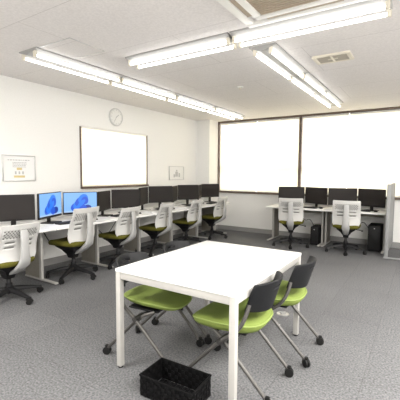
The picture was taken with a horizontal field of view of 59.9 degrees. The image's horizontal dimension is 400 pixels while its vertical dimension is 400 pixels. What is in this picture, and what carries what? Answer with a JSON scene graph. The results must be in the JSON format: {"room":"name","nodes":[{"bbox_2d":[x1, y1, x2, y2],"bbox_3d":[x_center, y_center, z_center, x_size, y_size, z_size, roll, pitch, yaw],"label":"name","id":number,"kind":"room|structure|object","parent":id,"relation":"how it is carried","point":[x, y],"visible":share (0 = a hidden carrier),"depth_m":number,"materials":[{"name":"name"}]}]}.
{"room":"computer lab","nodes":[
{"label":"computer lab","id":0,"kind":"room"},
{"bbox_2d":[0,75,196,259],"bbox_3d":[-2.201,-0.356,5.293,0.150,2.630,9.230,3,5,33],"label":"wall","id":1,"kind":"structure","parent":0,"point":[43,122],"depth_m":5.33,"materials":[{"name":"paint"}]},
{"bbox_2d":[1,154,35,181],"bbox_3d":[-2.459,-0.433,4.726,0.022,0.354,0.460,3,5,33],"label":"framed notice","id":2,"kind":"object","parent":1,"relation":"attached to","point":[14,167],"visible":1,"depth_m":4.72,"materials":[{"name":"white paper"}]},
{"bbox_2d":[0,229,183,276],"bbox_3d":[-2.329,0.931,5.059,0.012,0.100,8.240,3,5,33],"label":"baseboard","id":3,"kind":"structure","parent":1,"relation":"attached to","point":[58,259],"depth_m":5.64,"materials":[{"name":"grey plastic"}]},
{"bbox_2d":[79,126,148,188],"bbox_3d":[-1.519,-0.728,6.247,0.170,0.997,1.599,3,5,33],"label":"frame","id":4,"kind":"object","parent":1,"relation":"in","point":[146,184],"depth_m":6.02,"materials":[{"name":"enamelled steel"},{"name":"aluminium"}]},
{"bbox_2d":[81,125,146,186],"bbox_3d":[-1.483,-0.752,6.222,0.040,0.981,1.547,3,5,33],"label":"whiteboard","id":5,"kind":"object","parent":4,"relation":"attached to","point":[110,157],"visible":1,"depth_m":6.12,"materials":[{"name":"plastic"}]},
{"bbox_2d":[109,108,122,125],"bbox_3d":[-1.486,-1.465,6.138,0.034,0.316,0.316,3,5,33],"label":"wall clock","id":6,"kind":"object","parent":1,"relation":"attached to","point":[115,115],"visible":1,"depth_m":6.12,"materials":[{"name":"white plastic"}]},
{"bbox_2d":[169,166,183,179],"bbox_3d":[-0.521,-0.598,7.727,0.022,0.305,0.540,3,5,33],"label":"framed picture","id":7,"kind":"object","parent":1,"relation":"attached to","point":[175,172],"visible":1,"depth_m":7.72,"materials":[{"name":"white paper"}]},
{"bbox_2d":[196,120,217,225],"bbox_3d":[0.180,-0.592,8.502,0.365,2.630,0.440,3,5,33],"label":"column","id":8,"kind":"structure","parent":1,"relation":"attached to","point":[206,130],"depth_m":8.30,"materials":[{"name":"paint"}]},
{"bbox_2d":[0,229,399,399],"bbox_3d":[0.731,1.173,3.510,7.150,0.100,9.230,3,5,33],"label":"floor","id":9,"kind":"structure","parent":0,"point":[51,347],"depth_m":2.92,"materials":[{"name":"carpet"}]},
{"bbox_2d":[0,221,43,304],"bbox_3d":[-2.043,0.658,3.744,0.663,0.853,0.682,3,5,30],"label":"office chair","id":10,"kind":"object","parent":9,"relation":"on","point":[17,242],"visible":1,"depth_m":3.61,"materials":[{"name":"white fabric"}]},
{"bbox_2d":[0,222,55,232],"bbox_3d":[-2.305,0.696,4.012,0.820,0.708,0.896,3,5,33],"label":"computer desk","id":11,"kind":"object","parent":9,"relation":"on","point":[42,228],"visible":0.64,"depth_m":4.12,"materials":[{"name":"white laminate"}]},
{"bbox_2d":[0,194,34,224],"bbox_3d":[-2.235,0.133,4.153,0.475,0.393,0.190,-2,5,-32],"label":"monitor","id":12,"kind":"object","parent":11,"relation":"on","point":[13,208],"visible":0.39,"depth_m":4.17,"materials":[{"name":"black plastic"}]},
{"bbox_2d":[18,216,112,284],"bbox_3d":[-1.817,0.640,4.767,0.820,0.708,0.896,3,5,33],"label":"computer desk","id":13,"kind":"object","parent":9,"relation":"on","point":[35,270],"visible":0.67,"depth_m":4.49,"materials":[{"name":"white laminate"}]},
{"bbox_2d":[37,191,61,223],"bbox_3d":[-1.961,0.101,4.558,0.190,0.398,0.525,1,5,8],"label":"screen","id":14,"kind":"object","parent":13,"relation":"on","point":[48,204],"visible":0.95,"depth_m":4.51,"materials":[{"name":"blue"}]},
{"bbox_2d":[55,221,70,224],"bbox_3d":[-1.689,0.289,4.586,0.120,0.022,0.430,3,5,33],"label":"keyboard","id":15,"kind":"object","parent":13,"relation":"on","point":[64,222],"visible":0.49,"depth_m":4.45,"materials":[{"name":"black plastic"}]},
{"bbox_2d":[62,192,96,214],"bbox_3d":[-1.709,0.077,4.966,0.475,0.385,0.190,-2,5,-32],"label":"screen","id":16,"kind":"object","parent":13,"relation":"on","point":[71,200],"visible":0.62,"depth_m":4.93,"materials":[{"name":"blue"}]},
{"bbox_2d":[46,206,98,284],"bbox_3d":[-1.644,0.552,4.578,0.663,0.939,0.682,3,5,27],"label":"office chair","id":17,"kind":"object","parent":9,"relation":"on","point":[80,238],"visible":0.99,"depth_m":4.44,"materials":[{"name":"grey plastic"}]},
{"bbox_2d":[81,211,153,266],"bbox_3d":[-1.329,0.584,5.521,0.820,0.708,0.896,3,5,33],"label":"computer desk","id":18,"kind":"object","parent":9,"relation":"on","point":[90,255],"visible":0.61,"depth_m":5.24,"materials":[{"name":"white laminate"}]},
{"bbox_2d":[97,190,112,216],"bbox_3d":[-1.470,0.052,5.336,0.190,0.380,0.475,1,5,8],"label":"monitor","id":19,"kind":"object","parent":18,"relation":"on","point":[103,197],"visible":0.84,"depth_m":5.32,"materials":[{"name":"black plastic"}]},
{"bbox_2d":[111,189,139,212],"bbox_3d":[-1.221,0.019,5.720,0.475,0.390,0.190,-2,5,-32],"label":"monitor","id":20,"kind":"object","parent":18,"relation":"on","point":[120,198],"visible":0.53,"depth_m":5.70,"materials":[{"name":"black plastic"}]},
{"bbox_2d":[98,206,140,269],"bbox_3d":[-1.211,0.532,5.250,0.663,0.880,0.682,3,5,28],"label":"office chair","id":21,"kind":"object","parent":9,"relation":"on","point":[124,232],"visible":0.85,"depth_m":5.10,"materials":[{"name":"grey plastic"}]},
{"bbox_2d":[119,207,185,254],"bbox_3d":[-0.841,0.528,6.275,0.820,0.708,0.896,3,5,33],"label":"computer desk","id":22,"kind":"object","parent":9,"relation":"on","point":[134,244],"visible":0.49,"depth_m":6.02,"materials":[{"name":"white laminate"}]},
{"bbox_2d":[139,187,150,209],"bbox_3d":[-0.982,-0.017,6.090,0.190,0.407,0.475,1,5,8],"label":"monitor","id":23,"kind":"object","parent":22,"relation":"on","point":[143,192],"visible":0.76,"depth_m":6.04,"materials":[{"name":"black plastic"}]},
{"bbox_2d":[140,209,158,212],"bbox_3d":[-0.843,0.192,5.854,0.304,0.028,0.221,4,6,37],"label":"keyboard","id":24,"kind":"object","parent":22,"relation":"on","point":[148,210],"visible":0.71,"depth_m":5.79,"materials":[{"name":"white plastic"}]},
{"bbox_2d":[148,186,171,208],"bbox_3d":[-0.733,-0.051,6.474,0.475,0.417,0.190,-2,5,-32],"label":"monitor","id":25,"kind":"object","parent":22,"relation":"on","point":[156,194],"visible":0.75,"depth_m":6.46,"materials":[{"name":"black plastic"}]},
{"bbox_2d":[103,252,204,357],"bbox_3d":[-0.360,0.810,2.680,0.654,0.739,0.515,3,5,26],"label":"folding chair","id":26,"kind":"object","parent":9,"relation":"on","point":[152,300],"visible":0.64,"depth_m":2.60,"materials":[{"name":"green fabric"}]},
{"bbox_2d":[135,202,174,256],"bbox_3d":[-0.742,0.477,5.993,0.663,0.880,0.682,3,5,27],"label":"office chair","id":27,"kind":"object","parent":9,"relation":"on","point":[162,225],"visible":0.93,"depth_m":5.85,"materials":[{"name":"grey plastic"}]},
{"bbox_2d":[139,357,211,399],"bbox_3d":[-0.154,1.152,2.160,0.392,0.142,0.238,3,5,31],"label":"woven basket","id":28,"kind":"object","parent":9,"relation":"on","point":[153,385],"visible":1,"depth_m":2.19,"materials":[{"name":"black"}]},
{"bbox_2d":[151,240,211,343],"bbox_3d":[-0.055,0.775,3.152,0.654,0.739,0.515,3,5,33],"label":"folding chair","id":29,"kind":"object","parent":9,"relation":"on","point":[179,244],"visible":0.35,"depth_m":3.15,"materials":[{"name":"black plastic"}]},
{"bbox_2d":[153,203,210,242],"bbox_3d":[-0.354,0.472,7.029,0.820,0.708,0.896,3,5,33],"label":"computer desk","id":30,"kind":"object","parent":9,"relation":"on","point":[167,237],"visible":0.29,"depth_m":6.79,"materials":[{"name":"white laminate"}]},
{"bbox_2d":[172,186,177,205],"bbox_3d":[-0.494,-0.073,6.844,0.190,0.407,0.475,1,5,8],"label":"monitor","id":31,"kind":"object","parent":30,"relation":"on","point":[174,188],"visible":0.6,"depth_m":6.85,"materials":[{"name":"black plastic"}]},
{"bbox_2d":[174,206,189,208],"bbox_3d":[-0.364,0.136,6.614,0.304,0.028,0.221,3,5,30],"label":"keyboard","id":32,"kind":"object","parent":30,"relation":"on","point":[181,207],"visible":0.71,"depth_m":6.56,"materials":[{"name":"white plastic"}]},
{"bbox_2d":[178,185,197,204],"bbox_3d":[-0.246,-0.107,7.228,0.475,0.417,0.190,-2,5,-32],"label":"monitor","id":33,"kind":"object","parent":30,"relation":"on","point":[185,192],"visible":0.88,"depth_m":7.21,"materials":[{"name":"black plastic"}]},
{"bbox_2d":[172,199,203,242],"bbox_3d":[-0.235,0.420,6.758,0.663,0.880,0.682,3,5,29],"label":"office chair","id":34,"kind":"object","parent":9,"relation":"on","point":[194,215],"visible":0.84,"depth_m":6.62,"materials":[{"name":"grey plastic"}]},
{"bbox_2d":[182,201,229,238],"bbox_3d":[0.108,0.419,7.743,0.820,0.708,0.800,3,5,33],"label":"computer desk","id":35,"kind":"object","parent":9,"relation":"on","point":[193,232],"visible":0.4,"depth_m":7.89,"materials":[{"name":"white laminate"}]},
{"bbox_2d":[197,184,203,203],"bbox_3d":[-0.006,-0.129,7.598,0.190,0.407,0.475,1,5,8],"label":"monitor","id":36,"kind":"object","parent":35,"relation":"on","point":[199,186],"visible":0.66,"depth_m":7.52,"materials":[{"name":"black plastic"}]},
{"bbox_2d":[201,184,218,201],"bbox_3d":[0.242,-0.163,7.982,0.475,0.417,0.190,-2,5,-32],"label":"monitor","id":37,"kind":"object","parent":35,"relation":"on","point":[207,190],"visible":0.97,"depth_m":7.98,"materials":[{"name":"black plastic"}]},
{"bbox_2d":[115,241,300,399],"bbox_3d":[0.131,0.821,2.709,0.942,0.720,1.221,3,5,33],"label":"meeting table","id":38,"kind":"object","parent":9,"relation":"on","point":[225,273],"visible":0.91,"depth_m":2.41,"materials":[{"name":"white laminate"}]},
{"bbox_2d":[198,197,227,239],"bbox_3d":[0.294,0.367,7.484,0.663,0.880,0.682,3,5,30],"label":"office chair","id":39,"kind":"object","parent":9,"relation":"on","point":[219,213],"visible":0.98,"depth_m":7.36,"materials":[{"name":"grey plastic"}]},
{"bbox_2d":[188,271,293,399],"bbox_3d":[0.260,0.840,2.348,0.654,0.739,0.515,3,5,33],"label":"folding chair","id":40,"kind":"object","parent":9,"relation":"on","point":[255,312],"visible":0.95,"depth_m":2.17,"materials":[{"name":"green fabric"}]},
{"bbox_2d":[227,255,323,367],"bbox_3d":[0.627,0.808,2.795,0.654,0.739,0.515,3,5,33],"label":"folding chair","id":41,"kind":"object","parent":9,"relation":"on","point":[291,292],"visible":0.66,"depth_m":2.58,"materials":[{"name":"black plastic"}]},
{"bbox_2d":[276,311,288,316],"bbox_3d":[0.820,1.121,3.431,0.124,0.017,0.124,3,5,33],"label":"floor outlet","id":42,"kind":"object","parent":9,"relation":"on","point":[279,313],"visible":1,"depth_m":3.41,"materials":[{"name":"silver metal"}]},
{"bbox_2d":[272,198,308,248],"bbox_3d":[1.738,0.416,6.602,0.682,0.939,0.663,2,5,18],"label":"office chair","id":43,"kind":"object","parent":9,"relation":"on","point":[290,214],"visible":1,"depth_m":6.42,"materials":[{"name":"grey plastic"}]},
{"bbox_2d":[266,204,329,245],"bbox_3d":[1.994,0.483,7.099,1.072,0.708,0.780,3,5,33],"label":"computer desk","id":44,"kind":"object","parent":9,"relation":"on","point":[317,216],"visible":0.65,"depth_m":7.20,"materials":[{"name":"white laminate"}]},
{"bbox_2d":[278,187,304,202],"bbox_3d":[1.877,-0.075,7.126,0.520,0.397,0.190,1,5,8],"label":"monitor","id":45,"kind":"object","parent":44,"relation":"on","point":[284,192],"visible":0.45,"depth_m":7.11,"materials":[{"name":"black plastic"}]},
{"bbox_2d":[278,209,321,213],"bbox_3d":[2.103,0.227,7.245,0.952,0.040,0.145,3,5,33],"label":"cable tray","id":46,"kind":"object","parent":44,"relation":"on","point":[304,211],"depth_m":7.12,"materials":[{"name":"white metal"}]},
{"bbox_2d":[305,187,327,207],"bbox_3d":[2.287,-0.051,6.863,0.190,0.397,0.520,-2,5,-32],"label":"monitor","id":47,"kind":"object","parent":44,"relation":"on","point":[314,195],"visible":0.91,"depth_m":6.85,"materials":[{"name":"black plastic"}]},
{"bbox_2d":[310,224,320,244],"bbox_3d":[2.308,0.689,6.876,0.150,0.360,0.378,3,5,33],"label":"computer tower","id":48,"kind":"object","parent":9,"relation":"on","point":[315,233],"visible":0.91,"depth_m":6.73,"materials":[{"name":"black plastic"}]},
{"bbox_2d":[325,200,366,255],"bbox_3d":[2.579,0.461,6.107,0.682,0.939,0.663,2,5,25],"label":"office chair","id":49,"kind":"object","parent":9,"relation":"on","point":[346,215],"visible":1,"depth_m":5.92,"materials":[{"name":"grey plastic"}]},
{"bbox_2d":[320,206,385,253],"bbox_3d":[2.898,0.534,6.518,1.072,0.708,0.780,3,5,33],"label":"computer desk","id":50,"kind":"object","parent":9,"relation":"on","point":[367,218],"visible":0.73,"depth_m":6.59,"materials":[{"name":"white laminate"}]},
{"bbox_2d":[328,188,356,204],"bbox_3d":[2.709,-0.027,6.592,0.520,0.397,0.190,1,5,8],"label":"monitor","id":51,"kind":"object","parent":50,"relation":"on","point":[342,194],"visible":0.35,"depth_m":6.58,"materials":[{"name":"black plastic"}]},
{"bbox_2d":[330,212,383,217],"bbox_3d":[3.007,0.279,6.664,0.952,0.040,0.145,3,5,33],"label":"cable tray","id":52,"kind":"object","parent":50,"relation":"on","point":[362,215],"depth_m":6.51,"materials":[{"name":"white metal"}]},
{"bbox_2d":[358,188,385,210],"bbox_3d":[3.119,-0.004,6.329,0.190,0.397,0.520,-2,5,-32],"label":"monitor","id":53,"kind":"object","parent":50,"relation":"on","point":[371,198],"visible":0.9,"depth_m":6.30,"materials":[{"name":"black plastic"}]},
{"bbox_2d":[367,223,383,251],"bbox_3d":[3.215,0.680,6.361,0.210,0.470,0.438,3,5,33],"label":"computer tower","id":54,"kind":"object","parent":9,"relation":"on","point":[375,230],"visible":1,"depth_m":6.19,"materials":[{"name":"black plastic"}]},
{"bbox_2d":[383,183,399,259],"bbox_3d":[3.456,0.329,5.978,0.400,1.217,1.035,3,5,33],"label":"screen","id":55,"kind":"object","parent":9,"relation":"on","point":[390,203],"visible":1,"depth_m":5.68,"materials":[{"name":"grey"}]},
{"bbox_2d":[0,0,399,121],"bbox_3d":[0.749,-1.559,3.296,7.150,0.120,9.230,3,5,33],"label":"ceiling","id":56,"kind":"structure","parent":0,"point":[122,29],"depth_m":3.73,"materials":[{"name":"white paint"}]},
{"bbox_2d":[19,47,122,84],"bbox_3d":[-1.436,-1.528,4.037,0.310,0.086,1.190,3,5,33],"label":"fluorescent light","id":57,"kind":"object","parent":56,"relation":"attached to","point":[35,52],"visible":1,"depth_m":3.89,"materials":[{"name":"white metal"}]},
{"bbox_2d":[39,37,104,58],"bbox_3d":[-1.295,-1.526,3.517,0.480,0.006,0.420,3,5,33],"label":"ceiling hatch","id":58,"kind":"object","parent":56,"relation":"attached to","point":[71,48],"visible":1,"depth_m":3.50,"materials":[{"name":"silver metal"}]},
{"bbox_2d":[110,75,178,100],"bbox_3d":[-0.786,-1.603,5.043,0.310,0.086,1.190,3,5,33],"label":"fluorescent light","id":59,"kind":"object","parent":56,"relation":"attached to","point":[125,80],"visible":0.91,"depth_m":4.94,"materials":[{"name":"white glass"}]},
{"bbox_2d":[125,32,236,69],"bbox_3d":[-0.219,-1.478,3.510,1.250,0.086,0.240,3,5,33],"label":"fluorescent light","id":60,"kind":"object","parent":56,"relation":"attached to","point":[223,39],"visible":0.91,"depth_m":3.42,"materials":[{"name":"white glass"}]},
{"bbox_2d":[167,94,216,111],"bbox_3d":[-0.135,-1.677,6.049,0.310,0.086,1.190,3,5,33],"label":"fluorescent light","id":61,"kind":"object","parent":56,"relation":"attached to","point":[182,98],"visible":0.87,"depth_m":5.97,"materials":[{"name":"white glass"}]},
{"bbox_2d":[206,106,244,119],"bbox_3d":[0.515,-1.752,7.054,0.310,0.086,1.190,3,5,33],"label":"fluorescent light","id":62,"kind":"object","parent":56,"relation":"attached to","point":[221,110],"visible":0.86,"depth_m":6.97,"materials":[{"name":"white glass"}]},
{"bbox_2d":[249,42,307,80],"bbox_3d":[0.898,-1.496,3.830,0.275,0.086,1.090,3,5,33],"label":"fluorescent light","id":63,"kind":"object","parent":56,"relation":"attached to","point":[273,55],"visible":1,"depth_m":3.68,"materials":[{"name":"white metal"}]},
{"bbox_2d":[216,0,365,27],"bbox_3d":[0.556,-1.398,2.251,0.950,0.040,0.950,3,5,33],"label":"air conditioner","id":64,"kind":"object","parent":56,"relation":"attached to","point":[264,12],"visible":1,"depth_m":2.55,"materials":[{"name":"white plastic"}]},
{"bbox_2d":[246,0,317,14],"bbox_3d":[0.556,-1.399,2.251,0.600,0.030,0.600,3,5,33],"label":"grille","id":65,"kind":"object","parent":64,"relation":"attached to","point":[258,7],"depth_m":2.51,"materials":[{"name":"beige"}]},
{"bbox_2d":[290,71,328,96],"bbox_3d":[1.495,-1.565,4.752,0.275,0.086,1.090,3,5,33],"label":"fluorescent light","id":66,"kind":"object","parent":56,"relation":"attached to","point":[310,84],"visible":0.83,"depth_m":4.68,"materials":[{"name":"white metal"}]},
{"bbox_2d":[229,0,392,47],"bbox_3d":[0.849,-1.418,2.824,1.250,0.086,0.240,3,5,33],"label":"fluorescent light","id":67,"kind":"object","parent":56,"relation":"attached to","point":[368,6],"visible":1,"depth_m":2.73,"materials":[{"name":"white metal"}]},
{"bbox_2d":[385,0,389,10],"bbox_3d":[1.323,-1.381,2.442,0.028,0.078,0.032,3,5,33],"label":"socket","id":68,"kind":"object","parent":67,"relation":"attached to","point":[387,2],"depth_m":2.43,"materials":[{"name":"beige plastic"}]},
{"bbox_2d":[387,9,391,17],"bbox_3d":[1.394,-1.389,2.551,0.028,0.078,0.032,3,5,33],"label":"socket","id":69,"kind":"object","parent":67,"relation":"attached to","point":[389,12],"depth_m":2.54,"materials":[{"name":"beige plastic"}]},
{"bbox_2d":[313,90,342,108],"bbox_3d":[2.091,-1.633,5.674,0.275,0.086,1.090,3,5,33],"label":"fluorescent light","id":70,"kind":"object","parent":56,"relation":"attached to","point":[330,99],"visible":0.8,"depth_m":5.62,"materials":[{"name":"white metal"}]},
{"bbox_2d":[312,50,353,64],"bbox_3d":[1.418,-1.514,3.702,0.380,0.024,0.260,3,5,33],"label":"ceiling vent","id":71,"kind":"object","parent":56,"relation":"in","point":[344,55],"visible":1,"depth_m":3.67,"materials":[{"name":"beige plastic"}]},
{"bbox_2d":[317,54,348,62],"bbox_3d":[1.418,-1.517,3.702,0.300,0.018,0.200,3,5,33],"label":"grille","id":72,"kind":"object","parent":71,"relation":"attached to","point":[339,57],"depth_m":3.70,"materials":[{"name":"beige metal"}]},
{"bbox_2d":[218,190,399,242],"bbox_3d":[3.079,-0.456,7.020,6.850,2.630,0.200,3,5,33],"label":"wall","id":73,"kind":"structure","parent":0,"point":[243,210],"depth_m":8.03,"materials":[{"name":"paint"}]},
{"bbox_2d":[218,115,300,194],"bbox_3d":[1.341,-1.006,8.064,2.020,1.720,0.265,3,5,33],"label":"window","id":74,"kind":"structure","parent":73,"relation":"in","point":[293,116],"depth_m":8.13,"materials":[{"name":"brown metal"}]},
{"bbox_2d":[220,121,257,191],"bbox_3d":[0.909,-1.034,8.297,0.964,1.633,0.040,3,5,33],"label":"roller blind","id":75,"kind":"object","parent":74,"relation":"attached to","point":[238,148],"visible":1,"depth_m":8.28,"materials":[{"name":"fabric"}]},
{"bbox_2d":[256,117,298,191],"bbox_3d":[1.730,-0.987,7.769,0.974,1.633,0.040,3,5,33],"label":"roller blind","id":76,"kind":"object","parent":74,"relation":"attached to","point":[277,139],"visible":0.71,"depth_m":7.76,"materials":[{"name":"fabric"}]},
{"bbox_2d":[218,225,399,246],"bbox_3d":[3.166,0.821,6.931,6.485,0.100,0.012,3,5,33],"label":"baseboard","id":77,"kind":"structure","parent":73,"relation":"attached to","point":[255,230],"depth_m":7.63,"materials":[{"name":"grey plastic"}]},
{"bbox_2d":[299,106,399,199],"bbox_3d":[3.012,-0.910,6.991,1.955,1.720,0.265,3,5,33],"label":"window","id":78,"kind":"structure","parent":73,"relation":"in","point":[387,108],"depth_m":7.14,"materials":[{"name":"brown metal"}]},
{"bbox_2d":[301,113,348,187],"bbox_3d":[2.585,-0.938,7.220,0.914,1.633,0.040,3,5,33],"label":"roller blind","id":79,"kind":"object","parent":78,"relation":"attached to","point":[325,137],"visible":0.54,"depth_m":7.20,"materials":[{"name":"fabric"}]},
{"bbox_2d":[347,109,399,196],"bbox_3d":[3.379,-0.893,6.710,0.959,1.633,0.040,3,5,33],"label":"roller blind","id":80,"kind":"object","parent":78,"relation":"attached to","point":[374,136],"visible":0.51,"depth_m":6.70,"materials":[{"name":"fabric"}]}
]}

